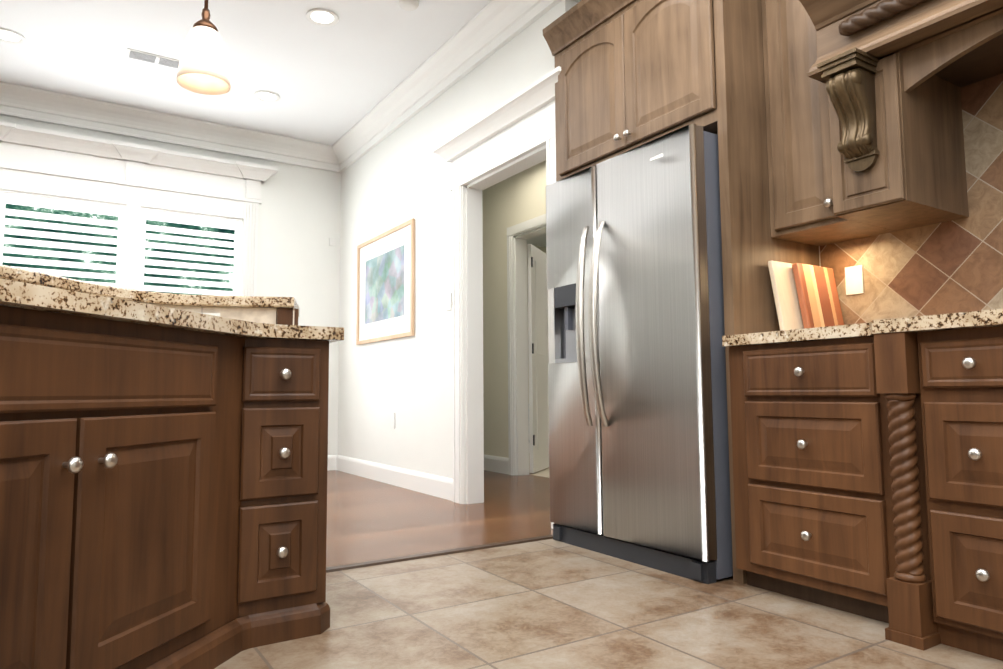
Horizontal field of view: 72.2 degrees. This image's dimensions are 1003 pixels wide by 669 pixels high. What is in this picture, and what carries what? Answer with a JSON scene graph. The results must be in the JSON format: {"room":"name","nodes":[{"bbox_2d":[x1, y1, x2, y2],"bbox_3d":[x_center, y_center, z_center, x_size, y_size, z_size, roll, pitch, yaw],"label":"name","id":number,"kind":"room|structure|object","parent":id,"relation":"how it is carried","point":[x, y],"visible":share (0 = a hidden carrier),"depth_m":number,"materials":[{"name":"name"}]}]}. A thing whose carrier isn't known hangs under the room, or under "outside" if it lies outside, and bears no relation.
{"room":"kitchen","nodes":[
{"label":"kitchen","id":0,"kind":"room"},
{"bbox_2d":[0,115,340,454],"bbox_3d":[-3.912,-0.355,5.159,5.750,3.050,0.170,3,-6,-33],"label":"wall","id":1,"kind":"structure","parent":0,"point":[299,219],"depth_m":6.42,"materials":[{"name":"paint"}]},
{"bbox_2d":[0,121,277,295],"bbox_3d":[-3.047,-0.496,5.607,2.300,2.095,0.278,3,-6,-33],"label":"window","id":2,"kind":"structure","parent":1,"relation":"in","point":[133,179],"depth_m":5.65,"materials":[{"name":"white wood"}]},
{"bbox_2d":[0,192,241,295],"bbox_3d":[-3.075,-0.320,5.637,1.768,1.450,0.066,3,-6,-33],"label":"window shutters","id":3,"kind":"object","parent":2,"relation":"attached to","point":[58,204],"visible":0.54,"depth_m":5.62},
{"bbox_2d":[0,82,341,172],"bbox_3d":[-3.838,-1.783,5.145,5.507,0.204,0.140,3,-6,-33],"label":"crown molding","id":4,"kind":"structure","parent":1,"relation":"attached to","point":[18,101],"depth_m":5.76,"materials":[{"name":"white wood"}]},
{"bbox_2d":[327,455,335,470],"bbox_3d":[-3.851,1.088,4.957,5.508,0.140,0.016,3,-6,-33],"label":"baseboard","id":5,"kind":"structure","parent":1,"relation":"attached to","point":[331,458],"depth_m":6.41,"materials":[{"name":"white wood"}]},
{"bbox_2d":[0,0,545,246],"bbox_3d":[0.202,-2.059,4.035,11.320,0.100,11.420,3,-6,-33],"label":"ceiling","id":6,"kind":"structure","parent":0,"point":[348,71],"depth_m":4.73,"materials":[{"name":"paint"}]},
{"bbox_2d":[0,28,25,43],"bbox_3d":[-3.216,-1.942,4.478,0.199,0.009,0.199,-1,-5,12],"label":"recessed light","id":7,"kind":"object","parent":6,"relation":"in","point":[6,35],"depth_m":4.50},
{"bbox_2d":[126,48,179,68],"bbox_3d":[-2.406,-1.919,4.808,0.380,0.010,0.130,3,-6,-33],"label":"ceiling vent","id":8,"kind":"object","parent":6,"relation":"in","point":[151,58],"visible":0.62,"depth_m":4.76,"materials":[{"name":"plastic"}]},
{"bbox_2d":[176,0,230,94],"bbox_3d":[-1.092,-1.516,2.565,0.186,1.208,0.186,3,-6,-33],"label":"pendant light","id":9,"kind":"object","parent":6,"relation":"hanging from","point":[203,68],"visible":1,"depth_m":2.48,"materials":[{"name":"white glass"}]},
{"bbox_2d":[253,91,279,101],"bbox_3d":[-1.848,-1.873,5.416,0.199,0.009,0.199,-1,-5,12],"label":"recessed light","id":10,"kind":"object","parent":6,"relation":"in","point":[265,96],"depth_m":5.42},
{"bbox_2d":[306,8,338,26],"bbox_3d":[-1.117,-1.973,4.285,0.199,0.009,0.199,-1,-5,12],"label":"recessed light","id":11,"kind":"object","parent":6,"relation":"in","point":[321,17],"depth_m":4.29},
{"bbox_2d":[399,0,418,10],"bbox_3d":[-0.554,-1.976,4.112,0.120,0.040,0.120,3,-6,-33],"label":"smoke detector","id":12,"kind":"object","parent":6,"relation":"attached to","point":[409,5],"visible":1,"depth_m":4.09,"materials":[{"name":"white plastic"}]},
{"bbox_2d":[326,470,552,567],"bbox_3d":[-2.484,1.090,3.968,6.740,0.050,3.955,3,-6,-33],"label":"floor","id":13,"kind":"structure","parent":0,"point":[369,520],"depth_m":3.93,"materials":[{"name":"brown wood"}]},
{"bbox_2d":[326,534,552,572],"bbox_3d":[-1.910,0.891,1.996,5.460,0.008,0.060,3,-6,-33],"label":"threshold strip","id":14,"kind":"object","parent":13,"relation":"on","point":[417,556],"depth_m":3.02,"materials":[{"name":"brown wood"}]},
{"bbox_2d":[338,0,577,478],"bbox_3d":[-0.547,-0.381,5.133,0.120,3.050,3.520,3,-6,-33],"label":"wall","id":15,"kind":"structure","parent":0,"point":[400,175],"depth_m":5.15,"materials":[{"name":"paint"}]},
{"bbox_2d":[356,218,414,344],"bbox_3d":[-0.972,-0.394,5.660,0.022,0.890,1.140,3,-6,-33],"label":"picture frame","id":16,"kind":"object","parent":15,"relation":"attached to","point":[386,285],"visible":1,"depth_m":5.60,"materials":[{"name":"brown wood"}]},
{"bbox_2d":[391,413,394,427],"bbox_3d":[-0.857,0.676,5.419,0.006,0.115,0.070,3,-6,-33],"label":"outlet","id":17,"kind":"object","parent":15,"relation":"attached to","point":[392,414],"depth_m":5.41,"materials":[{"name":"white plastic"}]},
{"bbox_2d":[335,455,452,500],"bbox_3d":[-0.917,1.110,5.472,0.016,0.140,2.270,3,-6,-33],"label":"baseboard","id":18,"kind":"structure","parent":15,"relation":"attached to","point":[433,485],"depth_m":5.24,"materials":[{"name":"white wood"}]},
{"bbox_2d":[332,0,560,171],"bbox_3d":[-0.581,-1.813,5.057,0.153,0.204,3.503,3,-6,-33],"label":"crown molding","id":19,"kind":"structure","parent":15,"relation":"attached to","point":[489,29],"depth_m":4.79,"materials":[{"name":"white wood"}]},
{"bbox_2d":[446,293,451,310],"bbox_3d":[-0.362,-0.225,4.713,0.009,0.115,0.070,3,-6,-33],"label":"light switch","id":20,"kind":"object","parent":15,"relation":"attached to","point":[448,296],"depth_m":4.70,"materials":[{"name":"white plastic"}]},
{"bbox_2d":[432,66,560,528],"bbox_3d":[0.018,-0.139,4.121,0.242,2.390,1.432,3,-6,-33],"label":"door frame","id":21,"kind":"structure","parent":15,"relation":"attached to","point":[515,134],"depth_m":4.46,"materials":[{"name":"white wood"}]},
{"bbox_2d":[482,160,546,457],"bbox_3d":[0.246,-0.318,5.950,0.120,3.050,3.800,3,-6,-33],"label":"wall","id":22,"kind":"structure","parent":0,"point":[520,197],"depth_m":6.24,"materials":[{"name":"paint"}]},
{"bbox_2d":[484,454,508,473],"bbox_3d":[-0.379,1.209,6.682,0.016,0.140,1.650,3,-6,-33],"label":"baseboard","id":23,"kind":"structure","parent":22,"relation":"attached to","point":[498,464],"depth_m":6.15,"materials":[{"name":"white wood"}]},
{"bbox_2d":[507,214,545,475],"bbox_3d":[0.379,0.097,5.677,0.156,2.175,1.000,3,-6,-33],"label":"door frame","id":24,"kind":"structure","parent":22,"relation":"attached to","point":[519,235],"depth_m":6.00,"materials":[{"name":"white wood"}]},
{"bbox_2d":[527,244,548,472],"bbox_3d":[0.398,0.227,6.428,0.667,2.018,0.521,3,-6,-33],"label":"door leaf","id":25,"kind":"structure","parent":22,"relation":"in","point":[538,358],"depth_m":6.21,"materials":[{"name":"wood"}]},
{"bbox_2d":[527,245,546,401],"bbox_3d":[-0.026,0.074,10.587,4.700,3.050,0.120,3,-6,-33],"label":"wall","id":26,"kind":"structure","parent":0,"point":[543,249],"depth_m":10.88,"materials":[{"name":"paint"}]},
{"bbox_2d":[529,464,548,477],"bbox_3d":[1.614,1.394,7.936,4.460,0.052,5.900,3,-6,-33],"label":"floor","id":27,"kind":"structure","parent":0,"point":[543,473],"depth_m":6.02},
{"bbox_2d":[214,539,1002,668],"bbox_3d":[-0.306,0.734,-0.084,6.000,0.050,5.245,3,-6,-33],"label":"floor","id":28,"kind":"structure","parent":0,"point":[549,604],"depth_m":2.11,"materials":[{"name":"beige tile"}]},
{"bbox_2d":[0,264,343,668],"bbox_3d":[-1.361,0.277,0.929,2.895,1.045,2.845,3,-6,-33],"label":"base cabinet","id":29,"kind":"object","parent":28,"relation":"on","point":[163,477],"visible":1,"depth_m":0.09,"materials":[{"name":"brown wood"}]},
{"bbox_2d":[202,313,219,315],"bbox_3d":[-1.123,-0.047,2.614,0.100,0.070,0.006,1,-5,-13],"label":"outlet","id":30,"kind":"object","parent":29,"relation":"attached to","point":[216,314],"visible":0.07,"depth_m":2.62,"materials":[{"name":"white plastic"}]},
{"bbox_2d":[546,124,732,583],"bbox_3d":[0.733,0.098,3.155,0.746,1.745,0.966,3,-6,-33],"label":"refrigerator","id":31,"kind":"object","parent":28,"relation":"on","point":[639,472],"visible":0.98,"depth_m":2.85,"materials":[{"name":"metal"}]},
{"bbox_2d":[543,0,819,583],"bbox_3d":[0.814,-0.335,3.201,0.648,2.614,1.168,3,-6,-33],"label":"cabinet","id":32,"kind":"object","parent":28,"relation":"on","point":[633,74],"visible":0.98,"depth_m":2.84,"materials":[{"name":"brown wood"}]},
{"bbox_2d":[722,336,885,638],"bbox_3d":[1.262,0.468,2.405,0.690,0.874,0.674,3,-6,-33],"label":"base cabinet","id":33,"kind":"object","parent":28,"relation":"on","point":[868,470],"depth_m":2.27,"materials":[{"name":"brown wood"}]},
{"bbox_2d":[870,324,1002,660],"bbox_3d":[1.644,0.416,1.816,0.690,0.874,0.878,3,-6,-33],"label":"base cabinet","id":34,"kind":"object","parent":28,"relation":"on","point":[938,394],"depth_m":1.90,"materials":[{"name":"brown wood"}]},
{"bbox_2d":[722,309,1002,343],"bbox_3d":[1.837,-0.069,1.539,0.702,0.039,2.826,3,-6,-33],"label":"countertop","id":35,"kind":"structure","parent":34,"relation":"on","point":[976,319],"depth_m":2.01,"materials":[{"name":"beige stone"}]},
{"bbox_2d":[768,260,843,330],"bbox_3d":[1.230,-0.146,2.766,0.360,0.284,0.097,3,-6,-33],"label":"cutting boards","id":36,"kind":"object","parent":35,"relation":"on","point":[805,295],"visible":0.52,"depth_m":2.73,"materials":[{"name":"brown wood"}]},
{"bbox_2d":[806,0,829,7],"bbox_3d":[1.403,-1.670,2.524,0.493,0.935,0.293,3,-6,-33],"label":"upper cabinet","id":37,"kind":"object","parent":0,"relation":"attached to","point":[813,3],"depth_m":2.44,"materials":[{"name":"brown wood"}]},
{"bbox_2d":[761,0,885,245],"bbox_3d":[1.299,-0.974,2.766,0.353,1.159,0.324,3,-6,-33],"label":"upper cabinet","id":38,"kind":"object","parent":0,"relation":"attached to","point":[797,200],"depth_m":2.69,"materials":[{"name":"brown wood"}]},
{"bbox_2d":[818,60,951,232],"bbox_3d":[1.420,-0.668,2.474,0.441,0.500,0.246,3,-6,-33],"label":"upper cabinet","id":39,"kind":"object","parent":0,"relation":"attached to","point":[858,141],"depth_m":2.33,"materials":[{"name":"brown wood"}]},
{"bbox_2d":[886,8,1002,219],"bbox_3d":[1.736,-0.712,1.984,0.441,0.500,0.923,3,-6,-33],"label":"upper cabinet","id":40,"kind":"object","parent":0,"relation":"attached to","point":[927,79],"depth_m":2.30,"materials":[{"name":"brown wood"}]},
{"bbox_3d":[2.247,-0.689,1.712,0.120,3.050,5.520,3,-6,-33],"label":"wall","id":41,"kind":"structure","parent":0,"visible":0},
{"bbox_2d":[810,0,1002,87],"bbox_3d":[1.735,-1.119,2.015,0.442,0.316,1.458,3,-6,-33],"label":"range hood","id":42,"kind":"object","parent":41,"relation":"attached to","point":[847,35],"depth_m":2.28,"materials":[{"name":"brown wood"}]},
{"bbox_2d":[820,73,1002,324],"bbox_3d":[2.130,-0.528,1.770,0.002,0.909,2.826,3,-6,-33],"label":"tile backsplash","id":43,"kind":"structure","parent":41,"relation":"attached to","point":[952,266],"depth_m":2.50,"materials":[{"name":"beige tile"}]},
{"bbox_2d":[845,265,863,294],"bbox_3d":[1.441,-0.222,2.809,0.008,0.115,0.072,3,-6,-33],"label":"outlet","id":44,"kind":"object","parent":43,"relation":"attached to","point":[854,281],"visible":1,"depth_m":2.79,"materials":[{"name":"white plastic"}]},
{"label":"outside","id":45,"kind":"structure","parent":0,"visible":0},
{"bbox_2d":[2,204,234,294],"bbox_3d":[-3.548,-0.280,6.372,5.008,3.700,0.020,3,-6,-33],"label":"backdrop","id":46,"kind":"structure","parent":45,"point":[87,215],"depth_m":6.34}
]}

